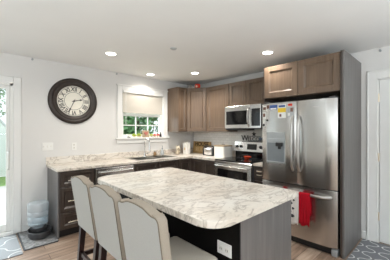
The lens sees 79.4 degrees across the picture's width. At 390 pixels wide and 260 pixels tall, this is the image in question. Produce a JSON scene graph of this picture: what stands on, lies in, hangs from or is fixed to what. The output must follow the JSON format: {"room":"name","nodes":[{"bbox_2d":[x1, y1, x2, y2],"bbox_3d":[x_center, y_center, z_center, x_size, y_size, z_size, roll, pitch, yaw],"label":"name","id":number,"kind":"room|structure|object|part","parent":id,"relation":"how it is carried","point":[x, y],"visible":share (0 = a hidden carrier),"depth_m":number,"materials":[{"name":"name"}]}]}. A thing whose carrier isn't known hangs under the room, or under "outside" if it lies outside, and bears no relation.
{"room":"kitchen","nodes":[
{"label":"kitchen","id":0,"kind":"room"},
{"bbox_2d":[0,52,192,225],"bbox_3d":[-2.311,0.180,3.433,6.320,2.440,0.140,0,0,-43],"label":"wall","id":1,"kind":"structure","parent":0,"point":[39,125],"depth_m":3.52,"materials":[{"name":"paint"}]},
{"bbox_2d":[0,75,20,236],"bbox_3d":[-3.177,0.335,2.606,2.005,2.130,0.170,0,0,-43],"label":"door","id":2,"kind":"structure","parent":1,"relation":"in","point":[12,85],"depth_m":3.18,"materials":[{"name":"white paint"}]},
{"bbox_3d":[-2.860,0.372,2.891,0.912,1.965,0.035,0,0,-43],"label":"panel","id":3,"kind":"part","parent":2,"relation":"part of","materials":[{"name":"white plastic"}]},
{"bbox_3d":[-3.177,0.380,2.606,1.825,2.040,0.170,0,0,-43],"label":"frame","id":4,"kind":"part","parent":2,"relation":"part of","materials":[{"name":"white plastic"}]},
{"bbox_3d":[-2.512,0.400,3.156,0.022,0.260,0.061,0,0,-43],"label":"handle","id":5,"kind":"part","parent":2,"relation":"part of","materials":[{"name":"white plastic"}]},
{"bbox_2d":[21,220,45,231],"bbox_3d":[-2.294,1.355,3.344,0.287,0.090,0.014,0,0,-43],"label":"baseboard","id":6,"kind":"structure","parent":1,"relation":"attached to","point":[26,227],"depth_m":3.30,"materials":[{"name":"white paint"}]},
{"bbox_2d":[42,143,52,150],"bbox_3d":[-2.169,0.231,3.457,0.140,0.114,0.018,0,0,-43],"label":"light switch","id":7,"kind":"object","parent":1,"relation":"attached to","point":[45,146],"visible":1,"depth_m":3.46,"materials":[{"name":"white plastic"}]},
{"bbox_2d":[47,78,96,123],"bbox_3d":[-1.899,-0.468,3.688,0.716,0.716,0.047,0,0,-43],"label":"wall clock","id":8,"kind":"object","parent":1,"relation":"attached to","point":[70,100],"visible":1,"depth_m":3.66,"materials":[{"name":"brown metal"}]},
{"bbox_2d":[72,143,76,149],"bbox_3d":[-1.908,0.245,3.705,0.072,0.116,0.010,0,0,-43],"label":"wall outlet","id":9,"kind":"object","parent":1,"relation":"attached to","point":[74,145],"visible":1,"depth_m":3.71,"materials":[{"name":"white plastic"}]},
{"bbox_2d":[115,84,168,143],"bbox_3d":[-1.023,-0.305,4.599,1.165,1.070,0.190,0,0,-43],"label":"window","id":10,"kind":"structure","parent":1,"relation":"in","point":[121,138],"depth_m":4.52,"materials":[{"name":"white paint"}]},
{"bbox_3d":[-1.046,-0.106,4.621,0.879,0.437,0.030,0,0,-43],"label":"sash","id":11,"kind":"part","parent":10,"relation":"part of","materials":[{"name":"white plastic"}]},
{"bbox_2d":[123,90,162,123],"bbox_3d":[-0.991,-0.431,4.563,0.881,0.622,0.066,0,0,-43],"label":"window shade","id":12,"kind":"object","parent":10,"relation":"attached to","point":[133,101],"visible":1,"depth_m":4.53,"materials":[{"name":"beige fabric"}]},
{"bbox_3d":[-1.265,-0.415,4.266,0.004,0.590,0.005,0,0,-43],"label":"cord","id":13,"kind":"part","parent":12,"relation":"part of","materials":[{"name":"white plastic"}]},
{"bbox_3d":[-0.998,-0.341,4.569,0.869,0.018,0.028,0,0,-43],"label":"rail","id":14,"kind":"part","parent":12,"relation":"part of","materials":[{"name":"beige fabric"}]},
{"bbox_2d":[142,130,148,136],"bbox_3d":[-0.960,0.057,4.579,0.150,0.134,0.035,0,0,-43],"label":"plaque","id":15,"kind":"object","parent":10,"relation":"on","point":[145,133],"visible":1,"depth_m":4.57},
{"bbox_2d":[168,87,186,131],"bbox_3d":[-0.371,-0.434,4.898,0.232,0.898,0.358,0,0,-43],"label":"upper cabinet","id":16,"kind":"object","parent":1,"relation":"attached to","point":[177,96],"visible":1,"depth_m":4.80,"materials":[{"name":"brown wood"}]},
{"bbox_3d":[-0.257,-0.434,4.776,0.224,0.890,0.025,0,0,-43],"label":"door","id":17,"kind":"part","parent":16,"relation":"part of","materials":[{"name":"brown wood"}]},
{"bbox_2d":[186,88,206,131],"bbox_3d":[0.005,-0.434,5.029,0.511,0.898,0.680,0,0,-43],"label":"upper cabinet","id":18,"kind":"object","parent":1,"relation":"attached to","point":[196,97],"visible":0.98,"depth_m":4.81,"materials":[{"name":"brown wood"}]},
{"bbox_2d":[0,0,389,85],"bbox_3d":[-0.029,-1.090,0.912,6.420,0.100,6.940,0,0,-43],"label":"ceiling","id":19,"kind":"structure","parent":0,"point":[219,40],"depth_m":2.51,"materials":[{"name":"paint"}]},
{"bbox_2d":[104,51,117,55],"bbox_3d":[-1.129,-1.036,3.155,0.172,0.008,0.172,0,0,-43],"label":"recessed light","id":20,"kind":"object","parent":19,"relation":"in","point":[109,53],"visible":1,"depth_m":3.15,"materials":[{"name":"white paint"}]},
{"bbox_2d":[261,50,273,54],"bbox_3d":[0.963,-1.036,3.118,0.172,0.008,0.172,0,0,-43],"label":"recessed light","id":21,"kind":"object","parent":19,"relation":"in","point":[268,52],"visible":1,"depth_m":3.11,"materials":[{"name":"white paint"}]},
{"bbox_2d":[5,232,389,259],"bbox_3d":[-0.029,1.440,0.912,6.420,0.080,6.940,0,0,-43],"label":"floor","id":22,"kind":"structure","parent":0,"point":[66,248],"depth_m":2.73,"materials":[{"name":"brown wood"}]},
{"bbox_2d":[0,234,22,259],"bbox_3d":[-2.720,1.395,2.427,1.450,0.008,0.705,0,0,-43],"label":"area rug","id":23,"kind":"object","parent":22,"relation":"on","point":[10,247],"visible":1,"depth_m":2.80,"materials":[{"name":"grey fabric"}]},
{"bbox_2d":[17,231,57,250],"bbox_3d":[-2.076,1.393,3.085,0.359,0.014,0.646,0,0,-43],"label":"floor mat","id":24,"kind":"object","parent":22,"relation":"on","point":[27,244],"visible":0.72,"depth_m":2.94,"materials":[{"name":"grey fabric"}]},
{"bbox_2d":[27,224,51,239],"bbox_3d":[-2.075,1.173,3.129,0.276,0.424,0.390,0,0,-43],"label":"pet bowl","id":25,"kind":"object","parent":24,"relation":"on","point":[39,231],"visible":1,"depth_m":3.08,"materials":[{"name":"black plastic"}]},
{"bbox_2d":[47,167,93,238],"bbox_3d":[-1.785,0.964,3.381,0.462,0.872,0.649,0,0,-43],"label":"base cabinet","id":26,"kind":"object","parent":22,"relation":"on","point":[61,210],"visible":0.52,"depth_m":3.12,"materials":[{"name":"brown wood"}]},
{"bbox_3d":[-1.967,0.964,3.251,0.020,0.872,0.592,0,0,-43],"label":"panel","id":27,"kind":"part","parent":26,"relation":"part of","materials":[{"name":"grey wood"}]},
{"bbox_3d":[-1.590,1.180,3.186,0.432,0.210,0.025,0,0,-43],"label":"drawer","id":28,"kind":"part","parent":26,"relation":"part of","materials":[{"name":"brown wood"}]},
{"bbox_3d":[-1.590,0.905,3.186,0.432,0.320,0.025,0,0,-43],"label":"drawer","id":29,"kind":"part","parent":26,"relation":"part of","materials":[{"name":"brown wood"}]},
{"bbox_3d":[-1.590,0.636,3.186,0.432,0.197,0.025,0,0,-43],"label":"drawer","id":30,"kind":"part","parent":26,"relation":"part of","materials":[{"name":"brown wood"}]},
{"bbox_2d":[71,175,98,259],"bbox_3d":[-0.832,0.896,2.166,0.475,1.008,0.448,0,0,-43],"label":"bar stool","id":31,"kind":"object","parent":22,"relation":"on","point":[80,184],"visible":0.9,"depth_m":2.01,"materials":[{"name":"beige fabric"}]},
{"bbox_3d":[-1.070,1.144,2.202,0.087,0.512,0.048,0,0,-43],"label":"leg","id":32,"kind":"part","parent":31,"relation":"part of","materials":[{"name":"brown wood"}]},
{"bbox_3d":[-0.976,0.641,2.032,0.079,0.481,0.432,0,0,-43],"label":"panel","id":33,"kind":"part","parent":31,"relation":"part of","materials":[{"name":"grey fabric"}]},
{"bbox_3d":[-0.813,1.144,1.926,0.087,0.512,0.048,0,0,-43],"label":"leg","id":34,"kind":"part","parent":31,"relation":"part of","materials":[{"name":"brown wood"}]},
{"bbox_2d":[94,164,133,193],"bbox_3d":[-1.367,0.967,3.731,0.612,0.866,0.651,0,0,-43],"label":"dishwasher","id":35,"kind":"object","parent":22,"relation":"on","point":[104,171],"visible":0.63,"depth_m":3.48,"materials":[{"name":"metal"}]},
{"bbox_3d":[-1.166,0.600,3.517,0.535,0.025,0.065,0,0,-43],"label":"handle","id":36,"kind":"part","parent":35,"relation":"part of","materials":[{"name":"metal"}]},
{"bbox_2d":[89,184,169,259],"bbox_3d":[-0.498,0.896,1.808,0.475,1.008,0.448,0,0,-43],"label":"bar stool","id":37,"kind":"object","parent":22,"relation":"on","point":[104,199],"visible":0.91,"depth_m":1.63,"materials":[{"name":"grey fabric"}]},
{"bbox_3d":[-0.736,1.144,1.844,0.087,0.512,0.048,0,0,-43],"label":"leg","id":38,"kind":"part","parent":37,"relation":"part of","materials":[{"name":"brown wood"}]},
{"bbox_3d":[-0.642,0.641,1.673,0.079,0.481,0.432,0,0,-43],"label":"panel","id":39,"kind":"part","parent":37,"relation":"part of","materials":[{"name":"grey fabric"}]},
{"bbox_3d":[-0.623,0.641,1.692,0.129,0.498,0.448,0,0,-43],"label":"backrest","id":40,"kind":"part","parent":37,"relation":"part of","materials":[{"name":"beige fabric"}]},
{"bbox_2d":[133,157,177,171],"bbox_3d":[-0.829,0.964,4.272,0.897,0.872,0.649,0,0,-43],"label":"base cabinet","id":41,"kind":"object","parent":22,"relation":"on","point":[170,163],"visible":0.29,"depth_m":4.03,"materials":[{"name":"brown wood"}]},
{"bbox_3d":[-0.804,0.619,3.918,0.441,0.162,0.025,0,0,-43],"label":"drawer","id":42,"kind":"part","parent":41,"relation":"part of","materials":[{"name":"brown wood"}]},
{"bbox_3d":[-0.477,0.619,4.223,0.440,0.162,0.025,0,0,-43],"label":"drawer","id":43,"kind":"part","parent":41,"relation":"part of","materials":[{"name":"brown wood"}]},
{"bbox_2d":[118,198,217,259],"bbox_3d":[-0.160,0.896,1.446,0.475,1.008,0.448,0,0,-43],"label":"bar stool","id":44,"kind":"object","parent":22,"relation":"on","point":[145,233],"visible":1,"depth_m":1.30,"materials":[{"name":"grey fabric"}]},
{"bbox_3d":[-0.305,0.641,1.311,0.079,0.481,0.432,0,0,-43],"label":"panel","id":45,"kind":"part","parent":44,"relation":"part of","materials":[{"name":"grey fabric"}]},
{"bbox_3d":[-0.285,0.641,1.329,0.129,0.498,0.448,0,0,-43],"label":"backrest","id":46,"kind":"part","parent":44,"relation":"part of","materials":[{"name":"beige fabric"}]},
{"bbox_3d":[-0.117,0.834,1.486,0.338,0.123,0.440,0,0,-43],"label":"seat","id":47,"kind":"part","parent":44,"relation":"part of","materials":[{"name":"fabric"}]},
{"bbox_2d":[178,158,202,172],"bbox_3d":[-0.063,0.964,4.794,0.931,0.872,0.931,0,0,-43],"label":"base cabinet","id":48,"kind":"object","parent":22,"relation":"on","point":[190,164],"visible":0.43,"depth_m":4.49,"materials":[{"name":"brown wood"}]},
{"bbox_2d":[46,148,235,171],"bbox_3d":[-0.683,0.458,3.987,2.941,0.139,1.267,0,0,-43],"label":"countertop","id":49,"kind":"structure","parent":48,"relation":"on","point":[76,162],"depth_m":3.86,"materials":[{"name":"stone"}]},
{"bbox_2d":[143,138,150,155],"bbox_3d":[-0.915,0.311,4.446,0.148,0.357,0.206,0,0,-9],"label":"faucet","id":50,"kind":"object","parent":49,"relation":"on","point":[144,154],"visible":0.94,"depth_m":4.47,"materials":[{"name":"silver metal"}]},
{"bbox_2d":[126,155,176,160],"bbox_3d":[-0.791,0.582,4.310,0.840,0.196,0.450,0,0,-43],"label":"sink","id":51,"kind":"object","parent":49,"relation":"in","point":[155,156],"visible":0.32,"depth_m":4.37,"materials":[{"name":"metal"}]},
{"bbox_3d":[-0.936,0.585,4.167,0.368,0.190,0.376,0,0,-43],"label":"bowl","id":52,"kind":"part","parent":51,"relation":"part of","materials":[{"name":"metal"}]},
{"bbox_3d":[-0.638,0.585,4.445,0.368,0.190,0.376,0,0,-43],"label":"bowl","id":53,"kind":"part","parent":51,"relation":"part of","materials":[{"name":"metal"}]},
{"bbox_2d":[176,145,179,153],"bbox_3d":[-0.357,0.392,4.861,0.095,0.193,0.144,0,0,0],"label":"figurine","id":54,"kind":"object","parent":49,"relation":"on","point":[177,147],"visible":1,"depth_m":4.84,"materials":[{"name":"beige ceramic"}]},
{"bbox_2d":[183,142,189,153],"bbox_3d":[-0.178,0.361,4.956,0.130,0.257,0.128,0,0,-43],"label":"canister","id":55,"kind":"object","parent":49,"relation":"on","point":[186,146],"visible":0.94,"depth_m":4.91,"materials":[{"name":"white ceramic"}]},
{"bbox_2d":[193,141,210,152],"bbox_3d":[0.148,0.362,5.178,0.042,0.254,0.540,0,0,-43],"label":"wooden sign","id":56,"kind":"object","parent":49,"relation":"on","point":[198,146],"visible":0.8,"depth_m":5.22,"materials":[{"name":"beige wood"}]},
{"bbox_2d":[203,145,213,155],"bbox_3d":[0.321,0.392,4.686,0.188,0.194,0.285,0,0,-43],"label":"toaster","id":57,"kind":"object","parent":49,"relation":"on","point":[207,150],"visible":0.62,"depth_m":4.62,"materials":[{"name":"silver metal"}]},
{"bbox_2d":[214,144,232,156],"bbox_3d":[0.539,0.370,4.497,0.270,0.239,0.270,0,0,-43],"label":"bread box","id":58,"kind":"object","parent":49,"relation":"on","point":[224,150],"visible":1,"depth_m":4.39,"materials":[{"name":"white metal"}]},
{"bbox_3d":[0.539,0.283,4.497,0.270,0.022,0.270,0,0,-43],"label":"lid","id":59,"kind":"part","parent":58,"relation":"part of","materials":[{"name":"brown wood"}]},
{"bbox_3d":[-0.193,0.911,4.488,0.316,0.747,0.025,0,0,-43],"label":"door","id":60,"kind":"part","parent":48,"relation":"part of","materials":[{"name":"brown wood"}]},
{"bbox_3d":[0.046,0.911,4.480,0.025,0.747,0.316,0,0,-43],"label":"door","id":61,"kind":"part","parent":48,"relation":"part of","materials":[{"name":"brown wood"}]},
{"bbox_2d":[120,193,290,259],"bbox_3d":[-0.030,0.963,2.240,0.690,0.874,1.615,0,0,-43],"label":"kitchen island","id":62,"kind":"object","parent":22,"relation":"on","point":[266,235],"visible":0.3,"depth_m":1.63,"materials":[{"name":"grey wood"}]},
{"bbox_2d":[98,167,297,228],"bbox_3d":[-0.116,0.505,2.171,1.010,0.040,1.710,0,0,-43],"label":"island countertop","id":63,"kind":"structure","parent":62,"relation":"on","point":[198,199],"depth_m":1.82,"materials":[{"name":"stone"}]},
{"bbox_2d":[217,240,231,258],"bbox_3d":[0.185,0.752,1.495,0.010,0.080,0.116,0,0,-43],"label":"wall outlet","id":64,"kind":"object","parent":62,"relation":"attached to","point":[223,248],"visible":1,"depth_m":1.49,"materials":[{"name":"white plastic"}]},
{"bbox_3d":[0.518,0.963,1.661,0.678,0.874,0.020,0,0,-43],"label":"panel","id":65,"kind":"part","parent":62,"relation":"part of","materials":[{"name":"grey wood"}]},
{"bbox_2d":[203,160,214,174],"bbox_3d":[0.485,0.964,4.440,0.613,0.872,0.329,0,0,-43],"label":"base cabinet","id":66,"kind":"object","parent":22,"relation":"on","point":[208,165],"visible":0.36,"depth_m":4.26,"materials":[{"name":"brown wood"}]},
{"bbox_2d":[215,141,262,182],"bbox_3d":[0.809,0.800,3.996,0.723,1.200,0.746,0,0,-43],"label":"range","id":67,"kind":"object","parent":22,"relation":"on","point":[237,167],"visible":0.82,"depth_m":3.93,"materials":[{"name":"silver metal"}]},
{"bbox_3d":[0.568,0.582,3.772,0.065,0.030,0.672,0,0,-43],"label":"handle","id":68,"kind":"part","parent":67,"relation":"part of","materials":[{"name":"metal"}]},
{"bbox_3d":[0.605,0.854,3.807,0.040,0.613,0.740,0,0,-43],"label":"oven door","id":69,"kind":"part","parent":67,"relation":"part of","materials":[{"name":"metal"}]},
{"bbox_2d":[215,156,262,163],"bbox_3d":[0.812,0.493,3.999,0.590,0.023,0.746,0,0,-43],"label":"cooktop","id":70,"kind":"object","parent":67,"relation":"in","point":[235,159],"depth_m":3.96,"materials":[{"name":"black glass"}]},
{"bbox_2d":[241,132,262,141],"bbox_3d":[1.047,0.104,4.204,0.035,0.190,0.522,0,0,-43],"label":"welcome sign","id":71,"kind":"object","parent":67,"relation":"on","point":[253,133],"visible":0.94,"depth_m":4.21,"materials":[{"name":"metal"}]},
{"bbox_2d":[254,166,262,183],"bbox_3d":[1.177,0.964,3.672,0.647,0.872,0.219,0,0,-43],"label":"base cabinet","id":72,"kind":"object","parent":22,"relation":"on","point":[258,171],"visible":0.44,"depth_m":3.50,"materials":[{"name":"brown wood"}]},
{"bbox_2d":[253,162,262,166],"bbox_3d":[1.182,0.458,3.677,0.634,0.139,0.222,0,0,-43],"label":"countertop","id":73,"kind":"structure","parent":72,"relation":"on","point":[260,164],"depth_m":3.51,"materials":[{"name":"stone"}]},
{"bbox_2d":[263,96,339,257],"bbox_3d":[1.492,0.504,3.140,0.855,1.788,0.925,0,0,-43],"label":"refrigerator","id":74,"kind":"object","parent":22,"relation":"on","point":[301,151],"visible":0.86,"depth_m":2.76,"materials":[{"name":"metal"}]},
{"bbox_2d":[270,105,276,109],"bbox_3d":[1.036,-0.311,3.104,0.004,0.062,0.105,0,0,-43],"label":"postcard","id":75,"kind":"object","parent":74,"relation":"attached to","point":[272,107],"visible":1,"depth_m":3.10,"materials":[{"name":"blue paper"}]},
{"bbox_3d":[1.112,0.145,3.094,0.090,1.027,0.474,0,0,-43],"label":"door","id":76,"kind":"part","parent":74,"relation":"part of","materials":[{"name":"metal"}]},
{"bbox_2d":[278,104,285,117],"bbox_3d":[1.116,-0.253,3.018,0.004,0.175,0.110,0,0,-43],"label":"flyer","id":77,"kind":"object","parent":74,"relation":"attached to","point":[281,108],"visible":1,"depth_m":3.01,"materials":[{"name":"white paper"}]},
{"bbox_2d":[287,107,293,116],"bbox_3d":[1.195,-0.240,2.942,0.004,0.120,0.080,0,0,-43],"label":"note","id":78,"kind":"object","parent":74,"relation":"attached to","point":[290,110],"visible":1,"depth_m":2.94,"materials":[{"name":"white paper"}]},
{"bbox_3d":[1.198,0.155,2.900,0.075,0.692,0.033,0,0,-43],"label":"handle","id":79,"kind":"part","parent":74,"relation":"part of","materials":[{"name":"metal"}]},
{"bbox_2d":[291,191,298,224],"bbox_3d":[1.195,0.925,2.839,0.057,0.402,0.130,0,0,-43],"label":"dish towel","id":80,"kind":"object","parent":74,"relation":"hanging from","point":[294,202],"visible":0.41,"depth_m":2.81,"materials":[{"name":"white fabric"}]},
{"bbox_3d":[1.253,0.155,2.842,0.075,0.692,0.033,0,0,-43],"label":"handle","id":81,"kind":"part","parent":74,"relation":"part of","materials":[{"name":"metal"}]},
{"bbox_3d":[1.266,0.988,2.929,0.090,0.634,0.925,0,0,-43],"label":"freezer drawer","id":82,"kind":"part","parent":74,"relation":"part of","materials":[{"name":"metal"}]},
{"bbox_2d":[299,192,311,226],"bbox_3d":[1.285,0.917,2.745,0.055,0.388,0.130,0,0,-43],"label":"hand towel","id":83,"kind":"object","parent":74,"relation":"hanging from","point":[305,209],"visible":1,"depth_m":2.72,"materials":[{"name":"red fabric"}]},
{"bbox_3d":[1.430,0.145,2.753,0.090,1.027,0.445,0,0,-43],"label":"door","id":84,"kind":"part","parent":74,"relation":"part of","materials":[{"name":"metal"}]},
{"bbox_3d":[1.216,0.745,2.876,0.090,0.032,0.816,0,0,-43],"label":"handle","id":85,"kind":"part","parent":74,"relation":"part of","materials":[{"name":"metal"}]},
{"bbox_2d":[340,50,360,258],"bbox_3d":[1.884,0.257,2.824,0.740,2.286,0.040,0,0,-43],"label":"end panel","id":86,"kind":"object","parent":22,"relation":"on","point":[350,67],"visible":1,"depth_m":2.72,"materials":[{"name":"grey wood"}]},
{"bbox_2d":[346,239,389,259],"bbox_3d":[2.371,1.395,2.216,0.830,0.008,1.475,0,0,-43],"label":"area rug","id":87,"kind":"object","parent":22,"relation":"on","point":[366,249],"visible":1,"depth_m":2.71,"materials":[{"name":"grey fabric"}]},
{"bbox_2d":[264,99,279,102],"bbox_3d":[1.238,0.257,3.562,0.708,2.286,0.018,0,0,-43],"label":"end panel","id":88,"kind":"object","parent":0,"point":[265,100],"visible":0.14,"depth_m":3.42,"materials":[{"name":"black wood"}]},
{"bbox_2d":[193,46,389,237],"bbox_3d":[2.323,0.180,3.008,0.120,2.440,6.800,0,0,-43],"label":"wall","id":89,"kind":"structure","parent":0,"point":[371,60],"depth_m":3.05,"materials":[{"name":"paint"}]},
{"bbox_2d":[206,83,237,131],"bbox_3d":[0.525,-0.434,4.649,0.269,0.898,0.580,0,0,-43],"label":"upper cabinet","id":90,"kind":"object","parent":89,"relation":"attached to","point":[217,97],"visible":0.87,"depth_m":4.57,"materials":[{"name":"brown wood"}]},
{"bbox_2d":[193,132,262,150],"bbox_3d":[0.723,0.202,4.630,0.007,0.372,2.241,0,0,-43],"label":"backsplash","id":91,"kind":"structure","parent":89,"relation":"attached to","point":[216,138],"depth_m":4.78,"materials":[{"name":"white tile"}]},
{"bbox_2d":[229,77,263,106],"bbox_3d":[0.982,-0.661,4.159,0.269,0.443,0.752,0,0,-43],"label":"upper cabinet","id":92,"kind":"object","parent":89,"relation":"attached to","point":[246,92],"visible":0.73,"depth_m":4.04,"materials":[{"name":"brown wood"}]},
{"bbox_3d":[0.764,-0.661,4.213,0.025,0.435,0.368,0,0,-43],"label":"door","id":93,"kind":"part","parent":92,"relation":"part of","materials":[{"name":"brown wood"}]},
{"bbox_2d":[225,104,262,129],"bbox_3d":[0.911,-0.222,4.092,0.459,0.424,0.738,0,0,-43],"label":"microwave","id":94,"kind":"object","parent":92,"relation":"attached to","point":[243,117],"visible":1,"depth_m":3.94,"materials":[{"name":"metal"}]},
{"bbox_3d":[0.731,-0.238,4.058,0.023,0.388,0.542,0,0,-43],"label":"door","id":95,"kind":"part","parent":94,"relation":"part of","materials":[{"name":"metal"}]},
{"bbox_3d":[0.871,-0.233,3.852,0.073,0.345,0.024,0,0,-43],"label":"handle","id":96,"kind":"part","parent":94,"relation":"part of","materials":[{"name":"metal"}]},
{"bbox_3d":[0.984,-0.238,3.786,0.023,0.388,0.192,0,0,-43],"label":"control panel","id":97,"kind":"part","parent":94,"relation":"part of","materials":[{"name":"metal"}]},
{"bbox_3d":[1.021,-0.661,3.938,0.025,0.435,0.368,0,0,-43],"label":"door","id":98,"kind":"part","parent":92,"relation":"part of","materials":[{"name":"brown wood"}]},
{"bbox_2d":[264,52,339,101],"bbox_3d":[1.558,-0.668,3.200,0.733,0.436,0.946,0,0,-43],"label":"upper cabinet","id":99,"kind":"object","parent":89,"relation":"attached to","point":[318,77],"visible":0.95,"depth_m":2.92,"materials":[{"name":"brown wood"}]},
{"bbox_3d":[1.138,-0.668,3.131,0.025,0.428,0.465,0,0,-43],"label":"door","id":100,"kind":"part","parent":99,"relation":"part of","materials":[{"name":"brown wood"}]},
{"bbox_3d":[1.461,-0.668,2.785,0.025,0.428,0.465,0,0,-43],"label":"door","id":101,"kind":"part","parent":99,"relation":"part of","materials":[{"name":"brown wood"}]},
{"bbox_2d":[362,231,366,238],"bbox_3d":[2.195,1.350,3.046,0.014,0.100,0.054,0,0,-43],"label":"baseboard","id":102,"kind":"structure","parent":89,"relation":"attached to","point":[364,233],"depth_m":3.04,"materials":[{"name":"white paint"}]},
{"bbox_2d":[367,68,389,244],"bbox_3d":[2.592,0.320,2.668,0.190,2.160,1.035,0,0,-43],"label":"door","id":103,"kind":"structure","parent":89,"relation":"in","point":[378,89],"depth_m":2.94,"materials":[{"name":"white paint"}]},
{"label":"outside","id":104,"kind":"structure","parent":0,"visible":0},
{"bbox_2d":[0,176,5,185],"bbox_3d":[-9.688,1.860,14.341,30.000,0.080,25.840,0,0,-43],"label":"grass","id":105,"kind":"structure","parent":104,"point":[2,179],"depth_m":8.45,"materials":[{"name":"green plant"}]},
{"bbox_2d":[0,186,5,224],"bbox_3d":[-5.695,1.650,3.163,6.600,0.300,4.040,0,0,-43],"label":"deck","id":106,"kind":"object","parent":105,"relation":"on","point":[2,188],"depth_m":4.72,"materials":[{"name":"white"}]},
{"bbox_2d":[0,119,5,176],"bbox_3d":[-9.133,0.040,9.418,3.000,3.560,2.500,0,0,-43],"label":"garden shed","id":107,"kind":"object","parent":105,"relation":"on","point":[2,124],"visible":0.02,"depth_m":9.31,"materials":[{"name":"white"}]},
{"bbox_2d":[0,89,5,117],"bbox_3d":[-11.564,-1.778,13.141,3.405,7.261,2.998,0,0,-43],"label":"tree","id":108,"kind":"object","parent":105,"relation":"on","point":[3,91],"visible":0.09,"depth_m":13.73,"materials":[{"name":"green plant"}]},
{"bbox_2d":[123,113,157,133],"bbox_3d":[-2.950,-0.401,11.743,2.367,4.510,2.011,0,0,-43],"label":"tree","id":109,"kind":"object","parent":105,"relation":"on","point":[142,120],"visible":0.23,"depth_m":11.36,"materials":[{"name":"green plant"}]}
]}

